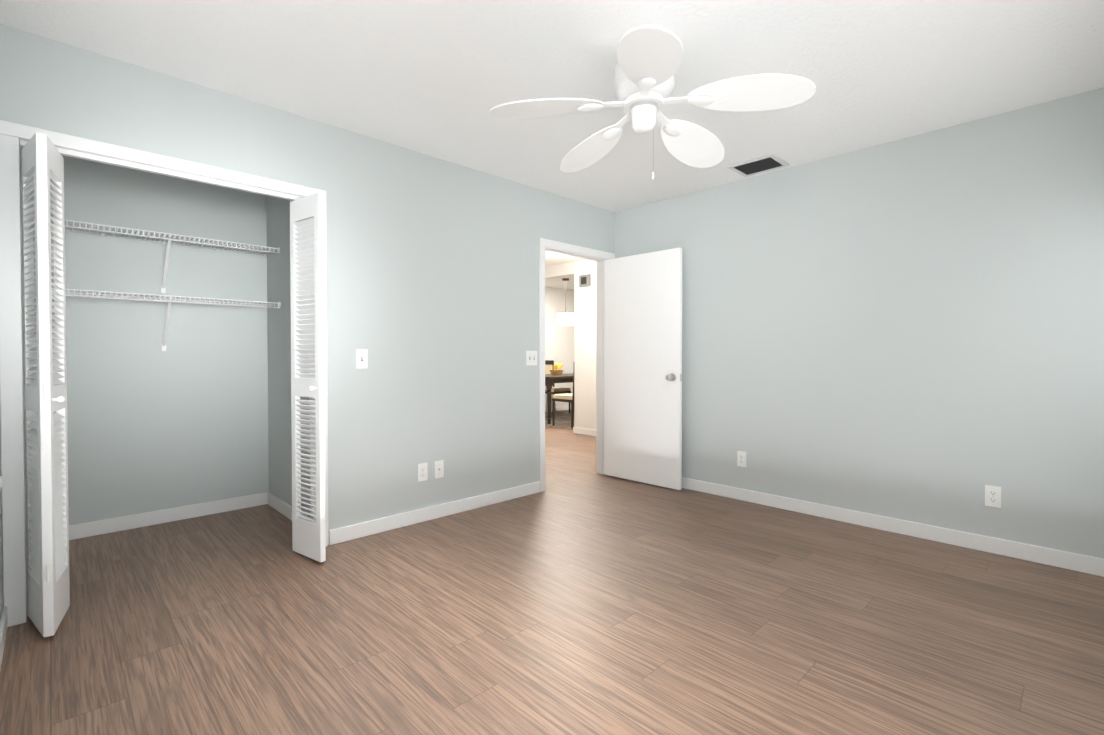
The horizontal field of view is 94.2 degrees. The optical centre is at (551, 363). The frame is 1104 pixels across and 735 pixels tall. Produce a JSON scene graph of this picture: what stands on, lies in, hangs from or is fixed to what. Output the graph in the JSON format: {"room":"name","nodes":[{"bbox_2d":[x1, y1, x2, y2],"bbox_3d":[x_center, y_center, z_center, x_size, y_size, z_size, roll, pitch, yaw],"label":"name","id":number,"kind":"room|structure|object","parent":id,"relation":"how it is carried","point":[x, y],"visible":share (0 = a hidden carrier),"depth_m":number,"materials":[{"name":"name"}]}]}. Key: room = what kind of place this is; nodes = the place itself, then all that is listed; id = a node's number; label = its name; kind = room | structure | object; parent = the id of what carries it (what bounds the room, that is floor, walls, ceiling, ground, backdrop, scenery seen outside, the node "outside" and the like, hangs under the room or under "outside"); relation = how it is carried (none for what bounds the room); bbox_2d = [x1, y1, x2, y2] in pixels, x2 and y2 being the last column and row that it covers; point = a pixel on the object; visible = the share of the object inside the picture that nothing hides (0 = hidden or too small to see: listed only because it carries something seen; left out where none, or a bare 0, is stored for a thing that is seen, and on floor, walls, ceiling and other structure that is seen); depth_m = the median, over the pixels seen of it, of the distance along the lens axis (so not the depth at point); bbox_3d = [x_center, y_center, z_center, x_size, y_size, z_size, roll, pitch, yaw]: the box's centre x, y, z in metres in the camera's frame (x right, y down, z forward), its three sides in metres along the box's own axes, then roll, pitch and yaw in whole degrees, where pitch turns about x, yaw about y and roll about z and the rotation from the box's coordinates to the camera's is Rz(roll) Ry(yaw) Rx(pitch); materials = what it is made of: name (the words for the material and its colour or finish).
{"room":"empty bedroom","nodes":[
{"label":"empty bedroom","id":0,"kind":"room"},
{"bbox_2d":[0,444,2,618],"bbox_3d":[-1.498,-0.133,1.228,0.120,2.440,4.810,-1,1,-44],"label":"wall","id":1,"kind":"structure","parent":0,"point":[1,588],"depth_m":2.04,"materials":[{"name":"grey paint"}]},
{"bbox_2d":[0,606,7,669],"bbox_3d":[-1.052,1.049,0.884,0.016,0.088,3.370,-1,1,-44],"label":"baseboard","id":2,"kind":"structure","parent":1,"relation":"attached to","point":[4,616],"depth_m":1.95,"materials":[{"name":"white wood"}]},
{"bbox_2d":[21,147,264,524],"bbox_3d":[-2.580,-0.166,3.446,1.420,2.440,0.120,-1,1,-44],"label":"wall","id":3,"kind":"structure","parent":0,"point":[198,411],"depth_m":3.37,"materials":[{"name":"grey paint"}]},
{"bbox_2d":[33,219,279,292],"bbox_3d":[-2.471,-0.630,3.241,1.298,0.345,0.314,-1,1,-44],"label":"closet shelf","id":4,"kind":"object","parent":3,"relation":"attached to","point":[168,242],"visible":0.77,"depth_m":3.24,"materials":[{"name":"white metal"}]},
{"bbox_2d":[34,286,280,350],"bbox_3d":[-2.471,-0.250,3.247,1.298,0.345,0.314,-1,1,-44],"label":"closet shelf","id":5,"kind":"object","parent":3,"relation":"attached to","point":[170,299],"visible":0.85,"depth_m":3.22,"materials":[{"name":"white metal"}]},
{"bbox_2d":[69,493,263,539],"bbox_3d":[-2.576,1.012,3.373,1.300,0.088,0.016,-1,1,-44],"label":"baseboard","id":6,"kind":"structure","parent":3,"relation":"attached to","point":[82,530],"depth_m":3.37,"materials":[{"name":"white wood"}]},
{"bbox_2d":[265,195,309,517],"bbox_3d":[-1.696,-0.166,3.469,0.120,2.440,1.020,-1,1,-44],"label":"wall","id":7,"kind":"structure","parent":0,"point":[278,431],"depth_m":3.62,"materials":[{"name":"grey paint"}]},
{"bbox_2d":[264,492,308,520],"bbox_3d":[-1.739,1.011,3.437,0.013,0.088,1.010,-1,1,-44],"label":"baseboard","id":8,"kind":"structure","parent":7,"relation":"attached to","point":[279,505],"depth_m":3.62,"materials":[{"name":"white wood"}]},
{"bbox_2d":[0,24,613,605],"bbox_3d":[-0.868,-0.166,3.478,3.920,2.440,0.120,-1,1,-44],"label":"wall","id":9,"kind":"structure","parent":0,"point":[432,286],"depth_m":3.25,"materials":[{"name":"grey paint"}]},
{"bbox_2d":[20,132,69,636],"bbox_3d":[-2.046,0.088,2.072,0.129,1.969,0.310,-1,1,-44],"label":"bifold door","id":10,"kind":"structure","parent":9,"relation":"in","point":[46,454],"depth_m":2.05,"materials":[{"name":"white wood"}]},
{"bbox_2d":[20,140,302,200],"bbox_3d":[-1.781,-0.915,2.527,1.164,0.022,0.028,-1,1,-44],"label":"track rail","id":11,"kind":"object","parent":9,"relation":"attached to","point":[105,160],"visible":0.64,"depth_m":2.46,"materials":[{"name":"white metal"}]},
{"bbox_2d":[0,120,614,626],"bbox_3d":[-0.868,0.028,3.481,3.915,2.051,0.152,-1,1,-44],"label":"door frame","id":12,"kind":"structure","parent":9,"relation":"attached to","point":[12,134],"depth_m":2.11,"materials":[{"name":"white wood"}]},
{"bbox_2d":[290,192,325,561],"bbox_3d":[-1.304,0.078,2.792,0.129,1.969,0.310,-1,1,-44],"label":"bifold door","id":13,"kind":"structure","parent":9,"relation":"in","point":[307,289],"depth_m":2.76,"materials":[{"name":"white wood"}]},
{"bbox_2d":[356,349,367,368],"bbox_3d":[-1.149,-0.026,3.109,0.070,0.117,0.020,-1,1,-44],"label":"light switch","id":14,"kind":"object","parent":9,"relation":"attached to","point":[361,358],"visible":1,"depth_m":3.11,"materials":[{"name":"white plastic"}]},
{"bbox_2d":[418,463,427,481],"bbox_3d":[-0.859,0.725,3.411,0.070,0.117,0.008,-1,1,-44],"label":"electrical outlet","id":15,"kind":"object","parent":9,"relation":"attached to","point":[422,472],"visible":1,"depth_m":3.41,"materials":[{"name":"white plastic"}]},
{"bbox_2d":[329,481,539,544],"bbox_3d":[-0.697,1.009,3.568,1.671,0.088,0.013,-1,1,-44],"label":"baseboard","id":16,"kind":"structure","parent":9,"relation":"attached to","point":[342,534],"depth_m":3.42,"materials":[{"name":"white wood"}]},
{"bbox_2d":[434,460,443,478],"bbox_3d":[-0.767,0.724,3.495,0.070,0.117,0.015,-1,1,-44],"label":"electrical outlet","id":17,"kind":"object","parent":9,"relation":"attached to","point":[439,469],"visible":1,"depth_m":3.49,"materials":[{"name":"white plastic"}]},
{"bbox_2d":[526,351,536,365],"bbox_3d":[-0.156,-0.040,4.074,0.116,0.117,0.020,-1,1,-44],"label":"light switch","id":18,"kind":"object","parent":9,"relation":"attached to","point":[531,357],"visible":1,"depth_m":4.07,"materials":[{"name":"white plastic"}]},
{"bbox_2d":[604,247,681,489],"bbox_3d":[0.770,0.045,4.445,0.181,1.965,0.791,-1,1,-44],"label":"door","id":19,"kind":"structure","parent":9,"relation":"in","point":[643,377],"depth_m":4.39,"materials":[{"name":"white wood"}]},
{"bbox_2d":[0,426,1103,734],"bbox_3d":[0.688,1.074,5.482,9.760,0.100,8.440,-1,1,-44],"label":"floor","id":20,"kind":"structure","parent":0,"point":[580,596],"depth_m":2.06,"materials":[{"name":"wood"}]},
{"bbox_2d":[545,410,572,428],"bbox_3d":[0.301,0.967,8.987,1.890,0.009,1.870,-1,1,-44],"label":"dining rug","id":21,"kind":"object","parent":20,"relation":"on","point":[563,419],"visible":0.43,"depth_m":8.78,"materials":[{"name":"beige fabric"}]},
{"bbox_2d":[545,360,570,412],"bbox_3d":[0.026,0.451,9.686,0.462,0.999,0.491,-1,1,-44],"label":"dining chair","id":22,"kind":"object","parent":21,"relation":"on","point":[549,364],"visible":0.48,"depth_m":9.68,"materials":[{"name":"brown wood"}]},
{"bbox_2d":[545,373,572,423],"bbox_3d":[0.215,0.582,8.919,1.600,0.758,0.900,-1,1,-44],"label":"dining table","id":23,"kind":"object","parent":21,"relation":"on","point":[550,379],"visible":0.19,"depth_m":8.16,"materials":[{"name":"brown wood"}]},
{"bbox_2d":[550,363,562,374],"bbox_3d":[0.077,0.104,8.667,0.240,0.203,0.240,-1,1,-44],"label":"centerpiece","id":24,"kind":"object","parent":23,"relation":"on","point":[556,366],"visible":1,"depth_m":8.60,"materials":[{"name":"brown wicker"}]},
{"bbox_2d":[552,371,573,427],"bbox_3d":[0.331,0.476,7.966,0.462,0.999,0.491,-1,1,-44],"label":"dining chair","id":25,"kind":"object","parent":21,"relation":"on","point":[569,397],"visible":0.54,"depth_m":7.83,"materials":[{"name":"beige fabric"}]},
{"bbox_2d":[0,0,1103,289],"bbox_3d":[0.688,-1.466,5.445,9.160,0.100,7.840,-1,1,-44],"label":"ceiling","id":26,"kind":"structure","parent":0,"point":[438,78],"depth_m":2.35,"materials":[{"name":"white paint"}]},
{"bbox_2d":[557,278,573,325],"bbox_3d":[0.237,-1.062,8.930,0.304,0.810,0.304,-1,1,-44],"label":"pendant lamp","id":27,"kind":"object","parent":26,"relation":"hanging from","point":[565,318],"visible":1,"depth_m":8.82,"materials":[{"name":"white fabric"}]},
{"bbox_2d":[490,25,815,178],"bbox_3d":[0.433,-1.081,2.284,1.237,0.574,1.280,-1,1,-44],"label":"ceiling fan","id":28,"kind":"object","parent":26,"relation":"hanging from","point":[649,58],"visible":1,"depth_m":2.14,"materials":[{"name":"white plastic"}]},
{"bbox_2d":[727,153,789,176],"bbox_3d":[1.446,-1.381,3.596,0.280,0.013,0.320,-1,1,-44],"label":"ceiling vent","id":29,"kind":"object","parent":26,"relation":"in","point":[761,164],"visible":1,"depth_m":3.58,"materials":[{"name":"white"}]},
{"bbox_2d":[545,259,595,429],"bbox_3d":[0.230,-0.226,7.471,0.120,2.440,4.080,-1,1,-44],"label":"wall","id":30,"kind":"structure","parent":0,"point":[570,349],"depth_m":7.25,"materials":[{"name":"white paint"}]},
{"bbox_2d":[545,406,568,411],"bbox_3d":[0.037,0.911,10.134,3.290,0.088,0.016,-1,1,-44],"label":"baseboard","id":31,"kind":"structure","parent":30,"relation":"attached to","point":[558,408],"depth_m":10.26,"materials":[{"name":"white wood"}]},
{"bbox_2d":[573,427,595,435],"bbox_3d":[0.961,0.963,6.654,0.033,0.088,1.863,-1,1,-44],"label":"baseboard","id":32,"kind":"structure","parent":30,"relation":"attached to","point":[577,430],"depth_m":7.15,"materials":[{"name":"white wood"}]},
{"bbox_2d":[579,274,590,286],"bbox_3d":[0.454,-1.140,7.104,0.050,0.160,0.180,-1,1,-44],"label":"door chime","id":33,"kind":"object","parent":30,"relation":"attached to","point":[584,280],"visible":1,"depth_m":7.07,"materials":[{"name":"grey plastic"}]},
{"bbox_2d":[614,87,1103,558],"bbox_3d":[1.807,-0.168,3.623,0.120,2.440,3.640,-1,1,-44],"label":"wall","id":34,"kind":"structure","parent":0,"point":[911,328],"depth_m":3.12,"materials":[{"name":"grey paint"}]},
{"bbox_2d":[737,451,745,466],"bbox_3d":[1.448,0.733,3.915,0.008,0.117,0.070,-1,1,-44],"label":"electrical outlet","id":35,"kind":"object","parent":34,"relation":"attached to","point":[741,458],"visible":1,"depth_m":3.91,"materials":[{"name":"white plastic"}]},
{"bbox_2d":[682,477,1103,576],"bbox_3d":[1.748,1.008,3.604,0.016,0.088,3.370,-1,1,-44],"label":"baseboard","id":36,"kind":"structure","parent":34,"relation":"attached to","point":[1058,558],"depth_m":3.11,"materials":[{"name":"white wood"}]},
{"bbox_2d":[985,485,1001,507],"bbox_3d":[2.465,0.745,2.868,0.008,0.117,0.070,-1,1,-44],"label":"electrical outlet","id":37,"kind":"object","parent":34,"relation":"attached to","point":[992,496],"visible":1,"depth_m":2.87,"materials":[{"name":"white plastic"}]}
]}

